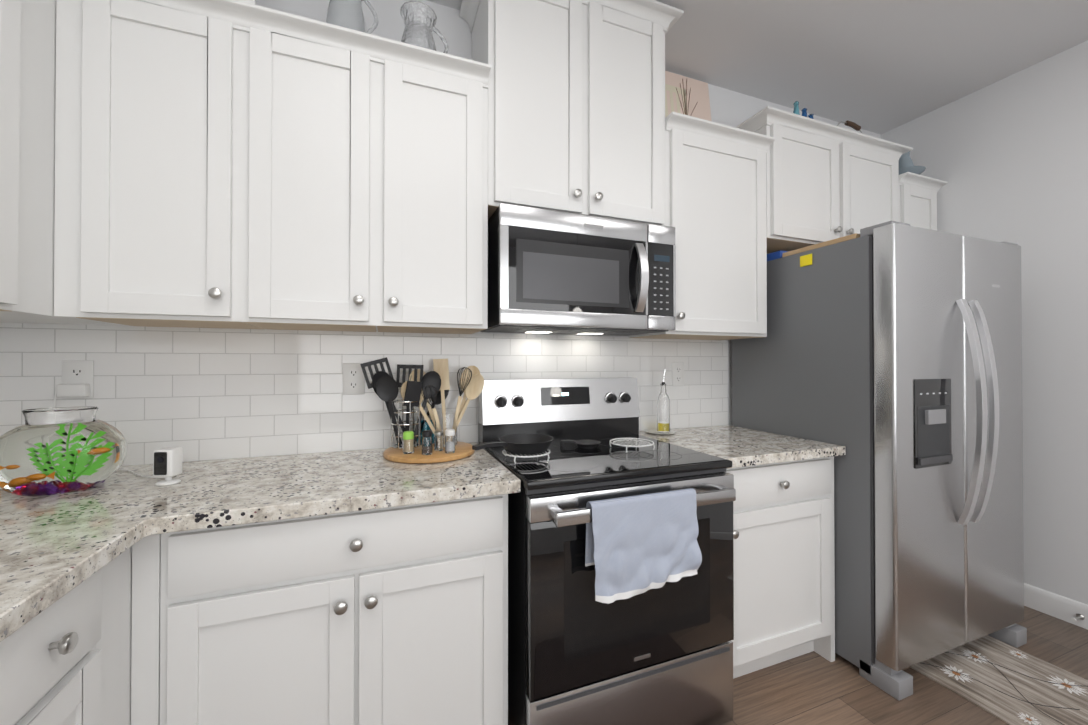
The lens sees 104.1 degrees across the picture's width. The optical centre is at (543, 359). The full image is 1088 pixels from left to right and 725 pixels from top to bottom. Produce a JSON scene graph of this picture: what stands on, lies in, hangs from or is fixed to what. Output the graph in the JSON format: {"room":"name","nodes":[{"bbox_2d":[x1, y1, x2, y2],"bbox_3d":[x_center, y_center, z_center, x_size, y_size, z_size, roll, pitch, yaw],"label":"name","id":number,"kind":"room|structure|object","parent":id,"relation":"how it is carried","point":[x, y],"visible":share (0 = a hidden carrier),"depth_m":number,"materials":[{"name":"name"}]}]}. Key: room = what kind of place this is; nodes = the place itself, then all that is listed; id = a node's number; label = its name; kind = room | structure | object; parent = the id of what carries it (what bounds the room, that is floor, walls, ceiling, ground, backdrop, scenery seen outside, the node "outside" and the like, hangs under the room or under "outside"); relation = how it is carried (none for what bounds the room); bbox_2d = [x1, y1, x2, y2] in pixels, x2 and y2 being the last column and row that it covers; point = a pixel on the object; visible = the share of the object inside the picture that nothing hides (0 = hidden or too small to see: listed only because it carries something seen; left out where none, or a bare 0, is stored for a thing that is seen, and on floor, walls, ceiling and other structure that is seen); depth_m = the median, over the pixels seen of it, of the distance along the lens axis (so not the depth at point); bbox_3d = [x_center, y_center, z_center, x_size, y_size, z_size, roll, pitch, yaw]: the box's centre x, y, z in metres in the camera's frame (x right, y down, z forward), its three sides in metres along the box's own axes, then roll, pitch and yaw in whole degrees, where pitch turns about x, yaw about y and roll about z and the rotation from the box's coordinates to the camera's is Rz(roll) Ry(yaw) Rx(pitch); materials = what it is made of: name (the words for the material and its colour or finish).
{"room":"kitchen","nodes":[
{"label":"kitchen","id":0,"kind":"room"},
{"bbox_2d":[0,0,880,465],"bbox_3d":[0.253,-0.119,2.130,4.500,2.790,0.128,0,0,-21],"label":"wall","id":1,"kind":"structure","parent":0,"point":[198,394],"depth_m":1.61,"materials":[{"name":"white tile"}]},
{"bbox_2d":[62,360,93,398],"bbox_3d":[-1.516,0.065,1.379,0.078,0.124,0.007,0,0,-21],"label":"electrical outlet","id":2,"kind":"object","parent":1,"relation":"attached to","point":[77,371],"visible":0.79,"depth_m":1.38,"materials":[{"name":"white plastic"}]},
{"bbox_2d":[54,0,257,328],"bbox_3d":[-1.172,-0.587,1.353,0.424,0.946,0.322,0,0,-21],"label":"upper cabinet","id":3,"kind":"object","parent":1,"relation":"attached to","point":[234,164],"depth_m":1.21,"materials":[{"name":"white wood"}]},
{"bbox_2d":[343,363,363,394],"bbox_3d":[-0.750,0.077,1.672,0.078,0.124,0.007,0,0,-21],"label":"electrical outlet","id":4,"kind":"object","parent":1,"relation":"attached to","point":[353,379],"visible":0.94,"depth_m":1.67,"materials":[{"name":"white plastic"}]},
{"bbox_2d":[242,2,493,333],"bbox_3d":[-0.617,-0.586,1.566,0.766,0.946,0.322,0,0,-21],"label":"upper cabinet","id":5,"kind":"object","parent":1,"relation":"attached to","point":[365,208],"depth_m":1.40,"materials":[{"name":"white wood"}]},
{"bbox_2d":[239,0,255,4],"bbox_3d":[-1.066,-1.185,1.275,0.340,0.246,0.033,0,0,-21],"label":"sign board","id":6,"kind":"object","parent":5,"relation":"on","point":[251,1],"depth_m":1.32,"materials":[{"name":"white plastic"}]},
{"bbox_2d":[326,0,377,33],"bbox_3d":[-0.674,-1.191,1.493,0.170,0.262,0.132,0,0,-21],"label":"glass pitcher","id":7,"kind":"object","parent":5,"relation":"on","point":[349,14],"visible":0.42,"depth_m":1.44,"materials":[{"name":"white"}]},
{"bbox_2d":[400,1,447,53],"bbox_3d":[-0.444,-1.167,1.581,0.172,0.215,0.132,0,0,-21],"label":"glass pitcher","id":8,"kind":"object","parent":5,"relation":"on","point":[419,18],"visible":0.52,"depth_m":1.53,"materials":[{"name":"white"}]},
{"bbox_2d":[466,0,673,226],"bbox_3d":[0.110,-1.028,1.844,0.788,0.918,0.327,0,0,-21],"label":"upper cabinet","id":9,"kind":"object","parent":1,"relation":"attached to","point":[576,122],"depth_m":1.68,"materials":[{"name":"white wood"}]},
{"bbox_2d":[481,203,675,335],"bbox_3d":[0.138,-0.335,1.790,0.754,0.436,0.432,0,0,-21],"label":"microwave","id":10,"kind":"object","parent":9,"relation":"attached to","point":[554,272],"visible":1,"depth_m":1.62,"materials":[{"name":"silver metal"}]},
{"bbox_2d":[672,362,683,385],"bbox_3d":[0.705,0.078,2.229,0.078,0.124,0.007,0,0,-21],"label":"electrical outlet","id":11,"kind":"object","parent":1,"relation":"attached to","point":[677,373],"visible":1,"depth_m":2.23,"materials":[{"name":"white plastic"}]},
{"bbox_2d":[628,112,773,339],"bbox_3d":[0.755,-0.582,2.091,0.592,0.946,0.322,0,0,-21],"label":"upper cabinet","id":12,"kind":"object","parent":1,"relation":"attached to","point":[722,250],"depth_m":1.94,"materials":[{"name":"white wood"}]},
{"bbox_2d":[665,71,711,120],"bbox_3d":[0.688,-1.271,2.189,0.423,0.428,0.076,0,0,-21],"label":"decor","id":13,"kind":"object","parent":12,"relation":"on","point":[686,95],"visible":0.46,"depth_m":2.21,"materials":[{"name":"beige"}]},
{"bbox_2d":[734,106,917,251],"bbox_3d":[1.507,-0.893,2.363,1.102,0.604,0.354,0,0,-21],"label":"upper cabinet","id":14,"kind":"object","parent":1,"relation":"attached to","point":[822,181],"depth_m":2.19,"materials":[{"name":"white wood"}]},
{"bbox_2d":[793,101,799,114],"bbox_3d":[1.278,-1.251,2.149,0.039,0.108,0.040,0,0,-21],"label":"bird","id":15,"kind":"object","parent":14,"relation":"on","point":[796,107],"visible":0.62,"depth_m":2.14},
{"bbox_2d":[801,108,806,116],"bbox_3d":[1.331,-1.240,2.170,0.039,0.085,0.040,0,0,-21],"label":"bird","id":16,"kind":"object","parent":14,"relation":"on","point":[804,111],"visible":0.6,"depth_m":2.16},
{"bbox_2d":[837,120,861,132],"bbox_3d":[1.650,-1.242,2.294,0.235,0.088,0.032,0,0,-21],"label":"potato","id":17,"kind":"object","parent":14,"relation":"on","point":[855,126],"visible":0.6,"depth_m":2.29,"materials":[{"name":"brown"}]},
{"bbox_2d":[918,174,947,230],"bbox_3d":[2.167,-0.578,2.613,0.406,0.946,0.354,0,0,-21],"label":"upper cabinet","id":18,"kind":"object","parent":1,"relation":"attached to","point":[928,187],"depth_m":2.50,"materials":[{"name":"white wood"}]},
{"bbox_2d":[899,151,925,174],"bbox_3d":[2.146,-1.149,2.534,0.200,0.194,0.200,0,0,-21],"label":"ceramic basin","id":19,"kind":"object","parent":18,"relation":"in","point":[906,163],"visible":0.35,"depth_m":2.49,"materials":[{"name":"grey"}]},
{"bbox_2d":[427,0,1087,133],"bbox_3d":[1.041,-1.579,0.080,4.500,0.100,4.540,0,0,-21],"label":"ceiling","id":20,"kind":"structure","parent":0,"point":[879,66],"depth_m":2.06,"materials":[{"name":"white paint"}]},
{"bbox_2d":[721,606,1087,724],"bbox_3d":[1.041,1.310,0.059,4.500,0.100,4.540,0,0,-21],"label":"floor","id":21,"kind":"structure","parent":0,"point":[813,688],"depth_m":1.61,"materials":[{"name":"laminate"}]},
{"bbox_2d":[0,558,115,724],"bbox_3d":[-1.103,0.827,0.587,0.609,0.876,0.300,0,0,-21],"label":"base cabinet","id":22,"kind":"object","parent":21,"relation":"on","point":[65,659],"depth_m":0.74,"materials":[{"name":"white wood"}]},
{"bbox_2d":[116,546,131,724],"bbox_3d":[-1.287,0.831,1.069,0.609,0.876,0.733,0,0,-21],"label":"base cabinet","id":23,"kind":"object","parent":21,"relation":"on","point":[124,560],"depth_m":0.94,"materials":[{"name":"white wood"}]},
{"bbox_2d":[131,494,507,724],"bbox_3d":[-0.626,0.833,1.390,0.891,0.877,0.609,0,0,-21],"label":"base cabinet","id":24,"kind":"object","parent":21,"relation":"on","point":[397,615],"depth_m":1.10,"materials":[{"name":"white wood"}]},
{"bbox_2d":[0,459,227,641],"bbox_3d":[-1.037,0.368,0.487,0.660,0.038,2.010,0,0,-21],"label":"countertop","id":25,"kind":"structure","parent":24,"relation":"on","point":[54,548],"depth_m":0.87,"materials":[{"name":"white stone"}]},
{"bbox_2d":[0,407,127,496],"bbox_3d":[-1.312,0.244,1.153,0.255,0.220,0.165,0,0,-21],"label":"bowl","id":26,"kind":"object","parent":25,"relation":"on","point":[51,451],"visible":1,"depth_m":1.10,"materials":[{"name":"clear glass"}]},
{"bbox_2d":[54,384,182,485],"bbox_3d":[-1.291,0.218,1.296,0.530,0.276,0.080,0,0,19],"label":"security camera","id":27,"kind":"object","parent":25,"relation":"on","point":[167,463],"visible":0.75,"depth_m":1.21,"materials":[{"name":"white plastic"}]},
{"bbox_2d":[144,442,520,532],"bbox_3d":[-0.575,0.375,1.391,0.847,0.038,0.650,0,0,-21],"label":"countertop","id":28,"kind":"structure","parent":24,"relation":"on","point":[239,491],"depth_m":1.19,"materials":[{"name":"white stone"}]},
{"bbox_2d":[383,441,474,463],"bbox_3d":[-0.430,0.346,1.602,0.332,0.021,0.332,0,0,-21],"label":"board","id":29,"kind":"object","parent":28,"relation":"on","point":[463,450],"visible":0.62,"depth_m":1.49,"materials":[{"name":"brown wood"}]},
{"bbox_2d":[403,431,413,453],"bbox_3d":[-0.484,0.296,1.515,0.040,0.076,0.040,0,0,-21],"label":"shaker","id":30,"kind":"object","parent":29,"relation":"on","point":[408,442],"visible":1,"depth_m":1.50,"materials":[{"name":"clear glass"}]},
{"bbox_2d":[360,357,483,448],"bbox_3d":[-0.465,0.163,1.650,0.464,0.344,0.172,0,0,-21],"label":"cooking utensils","id":31,"kind":"object","parent":29,"relation":"on","point":[419,385],"visible":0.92,"depth_m":1.64,"materials":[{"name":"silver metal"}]},
{"bbox_2d":[422,430,431,454],"bbox_3d":[-0.412,0.293,1.494,0.037,0.082,0.037,0,0,-21],"label":"pepper shaker","id":32,"kind":"object","parent":29,"relation":"on","point":[426,442],"visible":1,"depth_m":1.48,"materials":[{"name":"clear glass"}]},
{"bbox_2d":[434,431,443,450],"bbox_3d":[-0.386,0.300,1.559,0.034,0.070,0.034,0,0,-21],"label":"shaker","id":33,"kind":"object","parent":29,"relation":"on","point":[438,441],"visible":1,"depth_m":1.54,"materials":[{"name":"clear glass"}]},
{"bbox_2d":[445,429,454,452],"bbox_3d":[-0.337,0.293,1.523,0.037,0.082,0.037,0,0,-21],"label":"salt shaker","id":34,"kind":"object","parent":29,"relation":"on","point":[449,441],"visible":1,"depth_m":1.51,"materials":[{"name":"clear glass"}]},
{"bbox_2d":[478,377,735,724],"bbox_3d":[0.201,0.679,1.619,0.756,1.186,0.736,0,0,-21],"label":"range","id":35,"kind":"object","parent":21,"relation":"on","point":[578,654],"visible":0.88,"depth_m":1.36,"materials":[{"name":"black metal"}]},
{"bbox_2d":[502,449,550,463],"bbox_3d":[-0.063,0.337,1.496,0.172,0.027,0.172,0,0,-21],"label":"trivet","id":36,"kind":"object","parent":35,"relation":"on","point":[522,456],"visible":0.52,"depth_m":1.44,"materials":[{"name":"white metal"}]},
{"bbox_2d":[472,434,553,454],"bbox_3d":[-0.113,0.297,1.477,0.302,0.047,0.194,0,0,-21],"label":"frying pan","id":37,"kind":"object","parent":36,"relation":"on","point":[525,444],"visible":0.96,"depth_m":1.43,"materials":[{"name":"grey metal"}]},
{"bbox_2d":[560,440,600,447],"bbox_3d":[0.153,0.341,1.718,0.160,0.024,0.110,0,0,-21],"label":"spoon rest","id":38,"kind":"object","parent":35,"relation":"on","point":[587,443],"visible":1,"depth_m":1.72,"materials":[{"name":"grey"}]},
{"bbox_2d":[609,438,654,452],"bbox_3d":[0.346,0.338,1.674,0.174,0.027,0.174,0,0,-21],"label":"trivet","id":39,"kind":"object","parent":35,"relation":"on","point":[633,442],"visible":1,"depth_m":1.68,"materials":[{"name":"white metal"}]},
{"bbox_2d":[585,488,701,603],"bbox_3d":[0.302,0.545,1.261,0.365,0.276,0.072,0,0,-21],"label":"hanging towel","id":40,"kind":"object","parent":35,"relation":"hanging from","point":[638,544],"visible":1,"depth_m":1.24,"materials":[{"name":"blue fabric"}]},
{"bbox_2d":[726,456,834,678],"bbox_3d":[0.830,0.837,1.947,0.637,0.878,0.609,0,0,-21],"label":"base cabinet","id":41,"kind":"object","parent":21,"relation":"on","point":[784,556],"depth_m":1.68,"materials":[{"name":"white wood"}]},
{"bbox_2d":[639,425,845,468],"bbox_3d":[0.835,0.379,1.937,0.640,0.038,0.638,0,0,-21],"label":"countertop","id":42,"kind":"structure","parent":41,"relation":"on","point":[744,447],"depth_m":1.77,"materials":[{"name":"white stone"}]},
{"bbox_2d":[645,429,675,434],"bbox_3d":[0.567,0.356,2.075,0.148,0.009,0.148,0,0,-21],"label":"plate","id":43,"kind":"object","parent":42,"relation":"on","point":[653,431],"visible":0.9,"depth_m":2.06,"materials":[{"name":"white ceramic"}]},
{"bbox_2d":[657,369,669,432],"bbox_3d":[0.586,0.202,2.083,0.062,0.306,0.062,0,0,-21],"label":"oil bottle","id":44,"kind":"object","parent":43,"relation":"on","point":[663,412],"visible":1,"depth_m":2.06,"materials":[{"name":"clear glass"}]},
{"bbox_2d":[732,221,1026,699],"bbox_3d":[1.610,0.376,2.084,0.912,1.799,0.877,0,0,-21],"label":"refrigerator","id":45,"kind":"object","parent":21,"relation":"on","point":[888,355],"visible":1,"depth_m":1.72,"materials":[{"name":"grey metal"}]},
{"bbox_2d":[767,250,788,260],"bbox_3d":[1.236,-0.511,2.240,0.290,0.043,0.270,0,0,-21],"label":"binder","id":46,"kind":"object","parent":45,"relation":"on","point":[774,255],"visible":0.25,"depth_m":2.09,"materials":[{"name":"blue plastic"}]},
{"bbox_2d":[782,233,859,256],"bbox_3d":[1.376,-0.510,1.951,0.356,0.037,0.340,0,0,-21],"label":"tray","id":47,"kind":"object","parent":45,"relation":"on","point":[827,243],"visible":0.23,"depth_m":1.86,"materials":[{"name":"brown wood"}]},
{"bbox_2d":[910,635,1087,724],"bbox_3d":[1.843,1.268,1.678,0.565,0.007,0.450,0,0,-21],"label":"rug","id":48,"kind":"object","parent":21,"relation":"on","point":[1006,683],"visible":0.96,"depth_m":1.66,"materials":[{"name":"beige fabric"}]},
{"bbox_2d":[881,40,1087,604],"bbox_3d":[3.087,-0.129,0.852,0.120,2.790,4.540,0,0,-21],"label":"wall","id":49,"kind":"structure","parent":0,"point":[1006,158],"depth_m":2.15,"materials":[{"name":"white paint"}]},
{"bbox_2d":[1024,583,1087,629],"bbox_3d":[3.024,1.210,0.818,0.014,0.112,4.297,0,0,-21],"label":"baseboard","id":50,"kind":"structure","parent":49,"relation":"attached to","point":[1066,609],"depth_m":2.10,"materials":[{"name":"white wood"}]},
{"bbox_2d":[1071,613,1084,621],"bbox_3d":[2.522,1.225,2.008,0.073,0.026,0.026,0,0,-21],"label":"spring door stop","id":51,"kind":"object","parent":49,"relation":"attached to","point":[1079,616],"visible":1,"depth_m":2.01,"materials":[{"name":"grey metal"}]},
{"bbox_3d":[-1.001,-0.140,-0.711,0.128,2.790,4.540,0,0,-21],"label":"wall","id":52,"kind":"structure","parent":0,"visible":0},
{"bbox_2d":[0,0,51,315],"bbox_3d":[-1.312,-0.592,0.766,0.354,0.946,0.417,0,0,-21],"label":"upper cabinet","id":53,"kind":"object","parent":52,"relation":"attached to","point":[27,104],"depth_m":1.05,"materials":[{"name":"white wood"}]},
{"bbox_2d":[0,0,111,324],"bbox_3d":[-1.467,-0.589,1.172,0.354,0.946,0.451,0,0,-21],"label":"upper cabinet","id":54,"kind":"object","parent":52,"relation":"attached to","point":[50,319],"depth_m":1.14,"materials":[{"name":"white wood"}]}
]}

